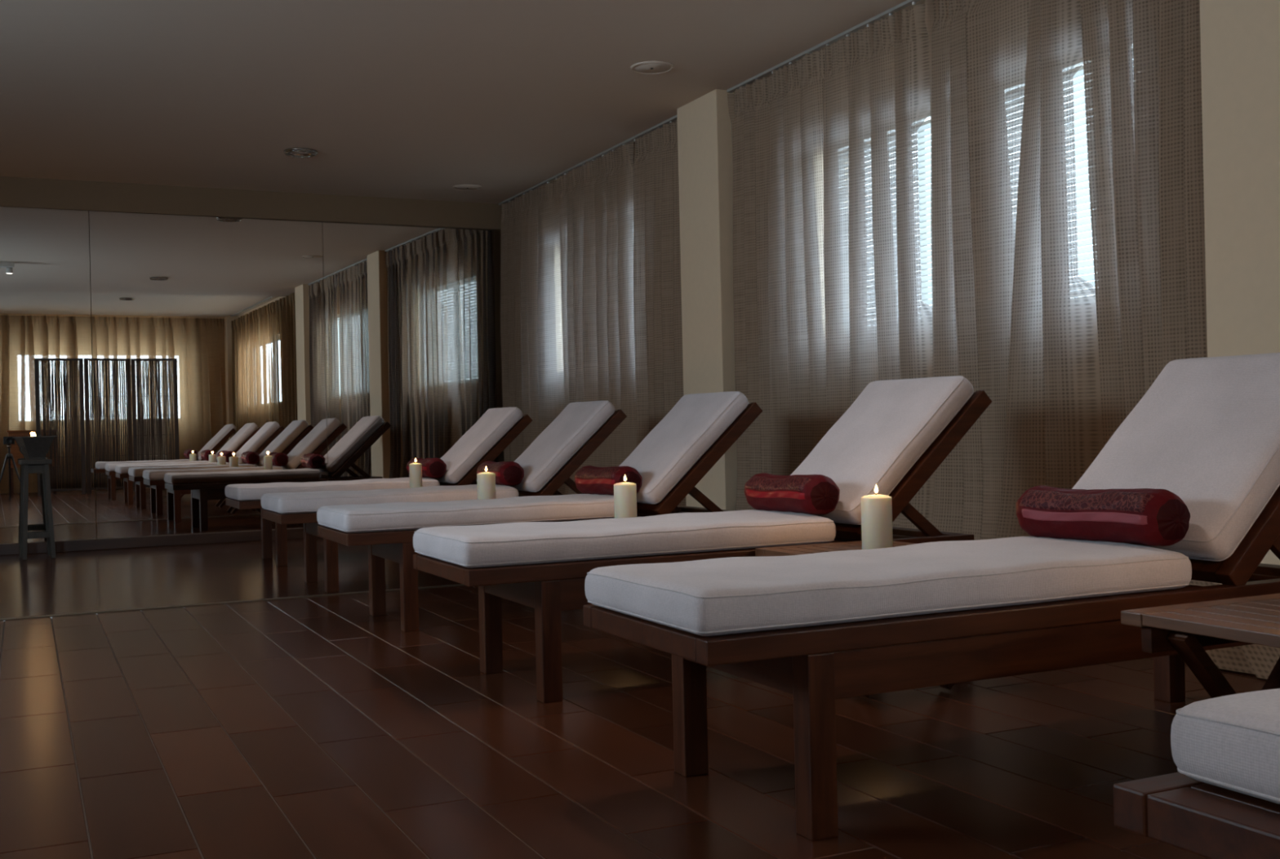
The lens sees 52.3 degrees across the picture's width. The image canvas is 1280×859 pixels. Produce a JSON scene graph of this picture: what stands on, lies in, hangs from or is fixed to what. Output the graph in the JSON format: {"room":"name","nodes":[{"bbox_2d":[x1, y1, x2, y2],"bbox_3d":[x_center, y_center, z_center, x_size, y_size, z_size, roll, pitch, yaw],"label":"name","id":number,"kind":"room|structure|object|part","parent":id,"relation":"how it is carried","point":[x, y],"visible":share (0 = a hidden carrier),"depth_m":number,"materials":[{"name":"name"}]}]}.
{"room":"spa","nodes":[
{"label":"spa","id":0,"kind":"room"},
{"bbox_2d":[88,212,328,537],"bbox_3d":[-3.704,-0.533,9.051,5.900,2.700,0.200,-1,0,-25],"label":"wall","id":1,"kind":"structure","parent":0,"point":[88,212],"depth_m":8.92,"materials":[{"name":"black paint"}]},
{"bbox_2d":[0,527,319,555],"bbox_3d":[-3.607,0.778,8.915,5.900,0.073,0.108,-1,0,-25],"label":"baseboard","id":2,"kind":"structure","parent":1,"relation":"attached to","point":[96,544],"depth_m":8.95,"materials":[{"name":"brown wood"}]},
{"bbox_2d":[0,206,96,543],"bbox_3d":[-4.427,-0.352,8.509,1.573,2.226,0.016,-1,0,-26],"label":"wall mirror","id":3,"kind":"object","parent":2,"relation":"on","point":[46,388],"visible":0.95,"depth_m":8.73,"materials":[{"name":"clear mirror"}]},
{"bbox_2d":[88,210,328,538],"bbox_3d":[-3.010,-0.387,9.198,1.572,2.226,0.016,-1,0,-26],"label":"wall mirror","id":4,"kind":"object","parent":2,"relation":"on","point":[208,335],"visible":0.92,"depth_m":9.16,"materials":[{"name":"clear mirror"}]},
{"bbox_2d":[322,222,503,484],"bbox_3d":[-1.664,-0.419,9.852,1.414,2.226,0.015,-1,0,-26],"label":"wall mirror","id":5,"kind":"object","parent":2,"relation":"on","point":[412,313],"visible":0.67,"depth_m":9.80,"materials":[{"name":"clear mirror"}]},
{"bbox_2d":[0,0,924,204],"bbox_3d":[-0.921,-1.836,3.127,5.900,0.200,12.910,-1,0,-25],"label":"ceiling","id":6,"kind":"structure","parent":0,"point":[396,99],"depth_m":6.48,"materials":[{"name":"paint"}]},
{"bbox_2d":[0,176,501,230],"bbox_3d":[-3.665,-1.585,8.915,5.900,0.198,0.095,-1,0,-25],"label":"wall","id":7,"kind":"structure","parent":6,"relation":"attached to","point":[15,192],"depth_m":9.26,"materials":[{"name":"brown paint"}]},
{"bbox_2d":[283,147,318,157],"bbox_3d":[-2.095,-1.707,8.048,0.208,0.023,0.208,-1,0,-25],"label":"recessed light","id":8,"kind":"object","parent":6,"relation":"in","point":[294,152],"visible":1,"depth_m":8.04,"materials":[{"name":"silver metal"}]},
{"bbox_2d":[453,184,482,191],"bbox_3d":[-1.238,-1.735,9.358,0.210,0.012,0.210,-1,0,-25],"label":"ceiling speaker","id":9,"kind":"object","parent":6,"relation":"attached to","point":[460,187],"visible":1,"depth_m":9.34,"materials":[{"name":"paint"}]},
{"bbox_2d":[454,185,480,190],"bbox_3d":[-1.238,-1.738,9.358,0.184,0.007,0.184,-1,0,-25],"label":"grille","id":10,"kind":"object","parent":9,"relation":"attached to","point":[456,187],"depth_m":9.35,"materials":[{"name":"paint"}]},
{"bbox_2d":[498,115,677,205],"bbox_3d":[-0.406,-1.746,8.657,0.028,0.026,3.150,-1,0,-25],"label":"track","id":11,"kind":"object","parent":6,"relation":"attached to","point":[674,117],"visible":0.82,"depth_m":8.37,"materials":[{"name":"silver metal"}]},
{"bbox_2d":[500,142,637,494],"bbox_3d":[-0.565,-0.496,8.944,0.204,2.468,2.366,-1,0,-25],"label":"curtain","id":12,"kind":"object","parent":11,"relation":"hanging from","point":[567,314],"visible":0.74,"depth_m":8.74,"materials":[{"name":"beige fabric"}]},
{"bbox_2d":[633,118,686,506],"bbox_3d":[0.107,-0.508,7.535,0.213,2.468,0.701,-1,0,-25],"label":"curtain","id":13,"kind":"object","parent":11,"relation":"hanging from","point":[657,294],"visible":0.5,"depth_m":7.57,"materials":[{"name":"beige fabric"}]},
{"bbox_2d":[630,61,673,74],"bbox_3d":[0.058,-1.759,6.346,0.210,0.012,0.210,-1,0,-25],"label":"ceiling speaker","id":14,"kind":"object","parent":6,"relation":"attached to","point":[645,67],"visible":1,"depth_m":6.33,"materials":[{"name":"paint"}]},
{"bbox_2d":[726,0,919,93],"bbox_3d":[1.123,-1.775,5.437,0.028,0.026,3.060,-1,0,-25],"label":"track","id":15,"kind":"object","parent":6,"relation":"attached to","point":[889,12],"visible":1,"depth_m":5.95,"materials":[{"name":"silver metal"}]},
{"bbox_2d":[727,4,934,528],"bbox_3d":[0.822,-0.522,6.034,0.200,2.468,1.673,-1,0,-27],"label":"curtain","id":16,"kind":"object","parent":15,"relation":"hanging from","point":[828,304],"visible":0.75,"depth_m":5.98,"materials":[{"name":"beige fabric"}]},
{"bbox_2d":[924,0,1102,540],"bbox_3d":[1.371,-0.532,4.895,0.213,2.468,0.928,-1,0,-25],"label":"curtain","id":17,"kind":"object","parent":15,"relation":"hanging from","point":[1014,316],"visible":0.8,"depth_m":4.91,"materials":[{"name":"beige fabric"}]},
{"bbox_2d":[1080,0,1279,679],"bbox_3d":[1.714,-0.538,4.034,0.268,2.468,1.056,-1,0,-15],"label":"curtain","id":18,"kind":"object","parent":15,"relation":"hanging from","point":[1142,58],"visible":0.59,"depth_m":4.28,"materials":[{"name":"beige fabric"}]},
{"bbox_2d":[0,537,1266,858],"bbox_3d":[-0.860,0.814,3.133,5.900,0.100,12.910,-1,0,-25],"label":"floor","id":19,"kind":"structure","parent":0,"point":[311,727],"depth_m":3.14,"materials":[{"name":"brown wood"}]},
{"bbox_2d":[18,458,56,559],"bbox_3d":[-3.853,0.506,8.318,0.194,0.628,0.194,-1,0,-31],"label":"stool","id":20,"kind":"object","parent":19,"relation":"on","point":[37,465],"visible":1,"depth_m":8.28,"materials":[{"name":"grey wood"}]},
{"bbox_3d":[-3.950,0.522,8.341,0.052,0.599,0.052,-1,0,-31],"label":"leg","id":21,"kind":"part","parent":20,"relation":"part of","materials":[{"name":"grey wood"}]},
{"bbox_3d":[-3.876,0.521,8.220,0.052,0.599,0.052,-1,0,-31],"label":"leg","id":22,"kind":"part","parent":20,"relation":"part of","materials":[{"name":"grey wood"}]},
{"bbox_2d":[13,435,56,459],"bbox_3d":[-3.862,0.117,8.317,0.208,0.148,0.208,-1,0,-39],"label":"bowl","id":23,"kind":"object","parent":20,"relation":"on","point":[33,447],"visible":1,"depth_m":8.26,"materials":[{"name":"grey metal"}]},
{"bbox_3d":[-3.862,0.126,8.317,0.174,0.077,0.010,-1,0,-39],"label":"handle","id":24,"kind":"part","parent":23,"relation":"part of","materials":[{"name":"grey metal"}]},
{"bbox_3d":[-3.860,0.207,8.317,0.176,0.030,0.176,-1,0,-31],"label":"seat","id":25,"kind":"part","parent":20,"relation":"part of","materials":[{"name":"grey wood"}]},
{"bbox_3d":[-3.828,0.251,8.266,0.099,0.050,0.016,-1,0,-31],"label":"rail","id":26,"kind":"part","parent":20,"relation":"part of","materials":[{"name":"grey wood"}]},
{"bbox_3d":[-3.889,0.673,8.384,0.135,0.035,0.016,-1,0,-31],"label":"rail","id":27,"kind":"part","parent":20,"relation":"part of","materials":[{"name":"grey wood"}]},
{"bbox_3d":[-3.809,0.671,8.252,0.135,0.035,0.016,-1,0,-31],"label":"rail","id":28,"kind":"part","parent":20,"relation":"part of","materials":[{"name":"grey wood"}]},
{"bbox_3d":[-3.829,0.520,8.415,0.052,0.599,0.052,-1,0,-31],"label":"leg","id":29,"kind":"part","parent":20,"relation":"part of","materials":[{"name":"grey wood"}]},
{"bbox_3d":[-3.755,0.518,8.294,0.052,0.599,0.052,-1,0,-31],"label":"leg","id":30,"kind":"part","parent":20,"relation":"part of","materials":[{"name":"grey wood"}]},
{"bbox_2d":[0,583,464,620],"bbox_3d":[-2.105,0.785,5.752,5.900,0.004,0.040,-1,0,-25],"label":"trim","id":31,"kind":"structure","parent":19,"relation":"on","point":[457,584],"depth_m":5.82,"materials":[{"name":"brown metal"}]},
{"bbox_2d":[224,406,532,565],"bbox_3d":[-1.591,0.323,8.026,1.796,0.895,0.550,-1,0,-25],"label":"sun lounger","id":32,"kind":"object","parent":19,"relation":"on","point":[496,428],"visible":0.55,"depth_m":7.97,"materials":[{"name":"white fabric"}]},
{"bbox_3d":[-1.625,0.415,8.009,1.700,0.044,0.550,-1,0,-25],"label":"frame","id":33,"kind":"part","parent":32,"relation":"part of","materials":[{"name":"brown wood"}]},
{"bbox_3d":[-2.283,0.619,7.968,0.057,0.334,0.055,-1,0,-25],"label":"leg","id":34,"kind":"part","parent":32,"relation":"part of","materials":[{"name":"brown wood"}]},
{"bbox_3d":[-2.071,0.615,7.523,0.057,0.334,0.055,-1,0,-25],"label":"leg","id":35,"kind":"part","parent":32,"relation":"part of","materials":[{"name":"brown wood"}]},
{"bbox_2d":[224,476,439,501],"bbox_3d":[-1.861,0.354,7.895,1.193,0.086,0.529,-1,0,-25],"label":"seat cushion","id":36,"kind":"object","parent":32,"relation":"on","point":[242,491],"depth_m":7.67,"materials":[{"name":"beige fabric"}]},
{"bbox_2d":[406,457,446,478],"bbox_3d":[-1.338,0.238,8.147,0.147,0.126,0.452,-1,0,-27],"label":"bolster cushion","id":37,"kind":"object","parent":32,"relation":"on","point":[436,468],"visible":0.72,"depth_m":7.96,"materials":[{"name":"red fabric"}]},
{"bbox_2d":[430,407,522,483],"bbox_3d":[-1.058,0.095,8.281,0.497,0.463,0.533,-1,0,-25],"label":"cushion","id":38,"kind":"object","parent":32,"relation":"on","point":[496,428],"depth_m":8.09,"materials":[{"name":"beige fabric"}]},
{"bbox_3d":[-1.016,0.152,8.301,0.515,0.478,0.546,-1,0,-25],"label":"backrest frame","id":39,"kind":"part","parent":32,"relation":"part of","materials":[{"name":"brown wood"}]},
{"bbox_2d":[260,400,626,592],"bbox_3d":[-0.987,0.312,6.697,1.796,0.895,0.550,-1,0,-25],"label":"sun lounger","id":40,"kind":"object","parent":19,"relation":"on","point":[548,463],"visible":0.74,"depth_m":6.64,"materials":[{"name":"white fabric"}]},
{"bbox_3d":[-1.021,0.404,6.680,1.700,0.044,0.550,-1,0,-25],"label":"frame","id":41,"kind":"part","parent":40,"relation":"part of","materials":[{"name":"brown wood"}]},
{"bbox_3d":[-1.679,0.608,6.638,0.057,0.334,0.055,-1,0,-25],"label":"leg","id":42,"kind":"part","parent":40,"relation":"part of","materials":[{"name":"brown wood"}]},
{"bbox_3d":[-1.468,0.604,6.193,0.057,0.334,0.055,-1,0,-25],"label":"leg","id":43,"kind":"part","parent":40,"relation":"part of","materials":[{"name":"brown wood"}]},
{"bbox_2d":[260,484,518,514],"bbox_3d":[-1.258,0.343,6.566,1.193,0.086,0.529,-1,0,-25],"label":"seat cushion","id":44,"kind":"object","parent":40,"relation":"on","point":[306,502],"depth_m":6.34,"materials":[{"name":"beige fabric"}]},
{"bbox_2d":[476,461,524,485],"bbox_3d":[-0.734,0.227,6.817,0.147,0.126,0.452,-1,0,-24],"label":"bolster cushion","id":45,"kind":"object","parent":40,"relation":"on","point":[507,473],"visible":0.76,"depth_m":6.63,"materials":[{"name":"red fabric"}]},
{"bbox_2d":[505,400,614,491],"bbox_3d":[-0.454,0.084,6.952,0.497,0.463,0.533,-1,0,-25],"label":"cushion","id":46,"kind":"object","parent":40,"relation":"on","point":[548,463],"depth_m":6.76,"materials":[{"name":"beige fabric"}]},
{"bbox_3d":[-0.412,0.141,6.971,0.515,0.478,0.546,-1,0,-25],"label":"backrest frame","id":47,"kind":"part","parent":40,"relation":"part of","materials":[{"name":"brown wood"}]},
{"bbox_2d":[316,391,762,631],"bbox_3d":[-0.394,0.300,5.435,1.796,0.895,0.550,-1,0,-25],"label":"sun lounger","id":48,"kind":"object","parent":19,"relation":"on","point":[674,456],"visible":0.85,"depth_m":5.36,"materials":[{"name":"white fabric"}]},
{"bbox_3d":[-1.086,0.597,5.377,0.057,0.334,0.055,-1,0,-25],"label":"leg","id":49,"kind":"part","parent":48,"relation":"part of","materials":[{"name":"brown wood"}]},
{"bbox_3d":[-0.874,0.593,4.932,0.057,0.334,0.055,-1,0,-25],"label":"leg","id":50,"kind":"part","parent":48,"relation":"part of","materials":[{"name":"brown wood"}]},
{"bbox_2d":[316,493,614,533],"bbox_3d":[-0.664,0.332,5.304,1.193,0.086,0.529,-1,0,-25],"label":"seat cushion","id":51,"kind":"object","parent":48,"relation":"on","point":[393,517],"depth_m":5.08,"materials":[{"name":"beige fabric"}]},
{"bbox_3d":[-0.427,0.393,5.418,1.700,0.044,0.550,-1,0,-25],"label":"frame","id":52,"kind":"part","parent":48,"relation":"part of","materials":[{"name":"brown wood"}]},
{"bbox_2d":[573,465,642,494],"bbox_3d":[-0.141,0.216,5.556,0.147,0.126,0.452,-1,0,-27],"label":"bolster cushion","id":53,"kind":"object","parent":48,"relation":"on","point":[588,479],"visible":0.91,"depth_m":5.46,"materials":[{"name":"red fabric"}]},
{"bbox_2d":[612,391,748,503],"bbox_3d":[0.140,0.073,5.691,0.497,0.463,0.533,-1,0,-25],"label":"cushion","id":54,"kind":"object","parent":48,"relation":"on","point":[674,456],"depth_m":5.51,"materials":[{"name":"beige fabric"}]},
{"bbox_3d":[0.181,0.130,5.710,0.515,0.478,0.546,-1,0,-25],"label":"backrest frame","id":55,"kind":"part","parent":48,"relation":"part of","materials":[{"name":"brown wood"}]},
{"bbox_2d":[413,375,991,702],"bbox_3d":[0.227,0.289,4.104,1.796,0.895,0.550,-1,0,-25],"label":"sun lounger","id":56,"kind":"object","parent":19,"relation":"on","point":[896,433],"visible":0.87,"depth_m":3.94,"materials":[{"name":"white fabric"}]},
{"bbox_3d":[-0.465,0.586,4.046,0.057,0.334,0.055,-1,0,-25],"label":"leg","id":57,"kind":"part","parent":56,"relation":"part of","materials":[{"name":"brown wood"}]},
{"bbox_3d":[-0.253,0.582,3.600,0.057,0.334,0.055,-1,0,-25],"label":"leg","id":58,"kind":"part","parent":56,"relation":"part of","materials":[{"name":"brown wood"}]},
{"bbox_2d":[413,509,835,568],"bbox_3d":[-0.043,0.321,3.973,1.193,0.086,0.529,-1,0,-25],"label":"seat cushion","id":59,"kind":"object","parent":56,"relation":"on","point":[678,536],"depth_m":3.76,"materials":[{"name":"beige fabric"}]},
{"bbox_3d":[0.194,0.381,4.087,1.700,0.044,0.550,-1,0,-25],"label":"frame","id":60,"kind":"part","parent":56,"relation":"part of","materials":[{"name":"brown wood"}]},
{"bbox_2d":[744,472,839,514],"bbox_3d":[0.484,0.205,4.216,0.147,0.126,0.452,-1,0,-23],"label":"bolster cushion","id":61,"kind":"object","parent":56,"relation":"on","point":[812,494],"visible":1,"depth_m":4.08,"materials":[{"name":"red fabric"}]},
{"bbox_2d":[772,376,973,524],"bbox_3d":[0.761,0.061,4.359,0.497,0.463,0.533,-1,0,-25],"label":"cushion","id":62,"kind":"object","parent":56,"relation":"on","point":[896,433],"depth_m":4.19,"materials":[{"name":"beige fabric"}]},
{"bbox_3d":[0.889,0.368,4.418,0.018,0.018,0.466,-1,0,-25],"label":"prop rod","id":63,"kind":"part","parent":56,"relation":"part of","materials":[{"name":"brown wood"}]},
{"bbox_3d":[0.802,0.118,4.378,0.515,0.478,0.546,-1,0,-25],"label":"backrest frame","id":64,"kind":"part","parent":56,"relation":"part of","materials":[{"name":"brown wood"}]},
{"bbox_2d":[755,540,954,697],"bbox_3d":[0.649,0.532,3.719,0.450,0.379,0.480,-1,0,-25],"label":"side table","id":65,"kind":"object","parent":19,"relation":"on","point":[848,545],"visible":0.18,"depth_m":3.80,"materials":[{"name":"brown wood"}]},
{"bbox_2d":[860,484,893,549],"bbox_3d":[0.666,0.248,3.668,0.086,0.188,0.086,-1,0,-25],"label":"pillar candle","id":66,"kind":"object","parent":65,"relation":"on","point":[876,509],"visible":0.82,"depth_m":3.63,"materials":[{"name":"beige wax"}]},
{"bbox_3d":[0.714,0.547,3.548,0.316,0.346,0.042,-1,0,-25],"label":"leg","id":67,"kind":"part","parent":65,"relation":"part of","materials":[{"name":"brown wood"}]},
{"bbox_2d":[582,352,1279,840],"bbox_3d":[0.799,0.278,2.877,1.796,0.895,0.550,-1,0,-25],"label":"sun lounger","id":68,"kind":"object","parent":19,"relation":"on","point":[819,628],"visible":0.94,"depth_m":2.61,"materials":[{"name":"white fabric"}]},
{"bbox_3d":[0.107,0.575,2.818,0.057,0.334,0.055,-1,0,-25],"label":"leg","id":69,"kind":"part","parent":68,"relation":"part of","materials":[{"name":"brown wood"}]},
{"bbox_3d":[0.319,0.571,2.373,0.057,0.334,0.055,-1,0,-25],"label":"leg","id":70,"kind":"part","parent":68,"relation":"part of","materials":[{"name":"brown wood"}]},
{"bbox_2d":[584,536,1191,635],"bbox_3d":[0.528,0.310,2.746,1.193,0.086,0.529,-1,0,-25],"label":"seat cushion","id":71,"kind":"object","parent":68,"relation":"on","point":[936,583],"depth_m":2.54,"materials":[{"name":"beige fabric"}]},
{"bbox_3d":[0.765,0.370,2.860,1.700,0.044,0.550,-1,0,-25],"label":"frame","id":72,"kind":"part","parent":68,"relation":"part of","materials":[{"name":"brown wood"}]},
{"bbox_2d":[1015,484,1190,546],"bbox_3d":[1.052,0.194,2.998,0.147,0.126,0.452,-1,0,-26],"label":"bolster cushion","id":73,"kind":"object","parent":68,"relation":"on","point":[1153,517],"visible":1,"depth_m":2.90,"materials":[{"name":"red fabric"}]},
{"bbox_3d":[1.390,0.544,3.428,0.057,0.334,0.055,-1,0,-25],"label":"leg","id":74,"kind":"part","parent":68,"relation":"part of","materials":[{"name":"brown wood"}]},
{"bbox_2d":[1072,353,1279,559],"bbox_3d":[1.332,0.051,3.132,0.497,0.463,0.533,-1,0,-25],"label":"cushion","id":75,"kind":"object","parent":68,"relation":"on","point":[1206,432],"depth_m":3.05,"materials":[{"name":"beige fabric"}]},
{"bbox_3d":[1.374,0.108,3.151,0.515,0.478,0.546,-1,0,-25],"label":"backrest frame","id":76,"kind":"part","parent":68,"relation":"part of","materials":[{"name":"brown wood"}]},
{"bbox_3d":[1.461,0.358,3.190,0.018,0.018,0.466,-1,0,-25],"label":"prop rod","id":77,"kind":"part","parent":68,"relation":"part of","materials":[{"name":"brown wood"}]},
{"bbox_2d":[1112,688,1279,858],"bbox_3d":[1.406,0.267,1.457,1.799,0.895,0.550,-1,0,-25],"label":"sun lounger","id":78,"kind":"object","parent":19,"relation":"on","point":[1223,800],"visible":1,"depth_m":1.25,"materials":[{"name":"white fabric"}]},
{"bbox_3d":[1.364,0.360,1.436,1.700,0.044,0.550,-1,0,-25],"label":"frame","id":79,"kind":"part","parent":78,"relation":"part of","materials":[{"name":"brown wood"}]},
{"bbox_2d":[1170,688,1279,804],"bbox_3d":[1.183,0.298,1.349,1.193,0.086,0.529,-1,0,-25],"label":"seat cushion","id":80,"kind":"object","parent":78,"relation":"on","point":[1225,748],"depth_m":1.27,"materials":[{"name":"beige fabric"}]},
{"bbox_2d":[1120,593,1279,697],"bbox_3d":[1.211,0.522,2.325,0.450,0.379,0.480,-1,0,-25],"label":"side table","id":81,"kind":"object","parent":19,"relation":"on","point":[1185,628],"visible":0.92,"depth_m":2.40,"materials":[{"name":"brown wood"}]},
{"bbox_3d":[1.130,0.540,2.462,0.316,0.346,0.042,-1,0,-25],"label":"leg","id":82,"kind":"part","parent":81,"relation":"part of","materials":[{"name":"brown wood"}]},
{"bbox_3d":[1.169,0.539,2.449,0.316,0.346,0.042,-1,0,-25],"label":"leg","id":83,"kind":"part","parent":81,"relation":"part of","materials":[{"name":"brown wood"}]},
{"bbox_3d":[-0.619,0.556,6.122,0.450,0.379,0.480,-1,0,-25],"label":"side table","id":84,"kind":"object","parent":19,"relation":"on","visible":0},
{"bbox_2d":[476,466,495,499],"bbox_3d":[-0.720,0.270,6.110,0.086,0.198,0.086,-1,0,-25],"label":"pillar candle","id":85,"kind":"object","parent":84,"relation":"on","point":[486,481],"visible":0.83,"depth_m":6.07,"materials":[{"name":"beige wax"}]},
{"bbox_3d":[0.084,0.543,4.873,0.450,0.379,0.480,-1,0,-25],"label":"side table","id":86,"kind":"object","parent":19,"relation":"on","visible":0},
{"bbox_2d":[613,474,636,518],"bbox_3d":[-0.055,0.263,4.920,0.086,0.186,0.086,-1,0,-25],"label":"pillar candle","id":87,"kind":"object","parent":86,"relation":"on","point":[624,493],"visible":0.78,"depth_m":4.88,"materials":[{"name":"beige wax"}]},
{"bbox_3d":[-1.134,0.565,7.438,0.450,0.379,0.480,-1,0,-25],"label":"side table","id":88,"kind":"object","parent":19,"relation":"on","visible":0},
{"bbox_2d":[408,458,422,488],"bbox_3d":[-1.279,0.270,7.438,0.072,0.218,0.072,-1,0,-25],"label":"pillar candle","id":89,"kind":"object","parent":88,"relation":"on","point":[415,468],"visible":0.83,"depth_m":7.41,"materials":[{"name":"beige wax"}]},
{"bbox_2d":[676,88,737,510],"bbox_3d":[0.415,-0.524,7.038,0.190,2.500,0.450,-1,0,-25],"label":"wall pillar","id":90,"kind":"structure","parent":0,"point":[704,142],"depth_m":6.91,"materials":[{"name":"beige paint"}]},
{"bbox_2d":[1199,0,1279,564],"bbox_3d":[1.931,-0.553,3.844,0.190,2.500,0.480,-1,0,-25],"label":"wall pillar","id":91,"kind":"structure","parent":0,"point":[1240,39],"depth_m":3.89,"materials":[{"name":"beige paint"}]},
{"bbox_3d":[1.876,-0.653,4.434,0.220,2.700,13.330,-1,0,-25],"label":"wall","id":92,"kind":"structure","parent":0,"visible":0},
{"bbox_2d":[917,65,1083,305],"bbox_3d":[1.366,-0.898,5.395,0.165,0.950,2.120,-1,0,-25],"label":"window","id":93,"kind":"structure","parent":92,"relation":"in","point":[927,122],"depth_m":5.71,"materials":[{"name":"glass"}]},
{"bbox_2d":[917,114,932,307],"bbox_3d":[1.246,-0.933,5.605,0.040,0.821,0.092,-1,0,-25],"label":"window blind","id":94,"kind":"object","parent":93,"relation":"attached to","point":[928,290],"depth_m":5.63,"materials":[{"name":"white plastic"}]},
{"bbox_2d":[1072,69,1094,285],"bbox_3d":[1.641,-0.918,4.775,0.040,0.791,0.083,-1,0,-25],"label":"window blind","id":95,"kind":"object","parent":93,"relation":"attached to","point":[1084,264],"depth_m":4.80,"materials":[{"name":"white plastic"}]},
{"bbox_3d":[1.340,-1.353,5.386,0.040,0.032,2.030,-1,0,-25],"label":"head rail","id":96,"kind":"part","parent":95,"relation":"part of","materials":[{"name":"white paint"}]}
]}

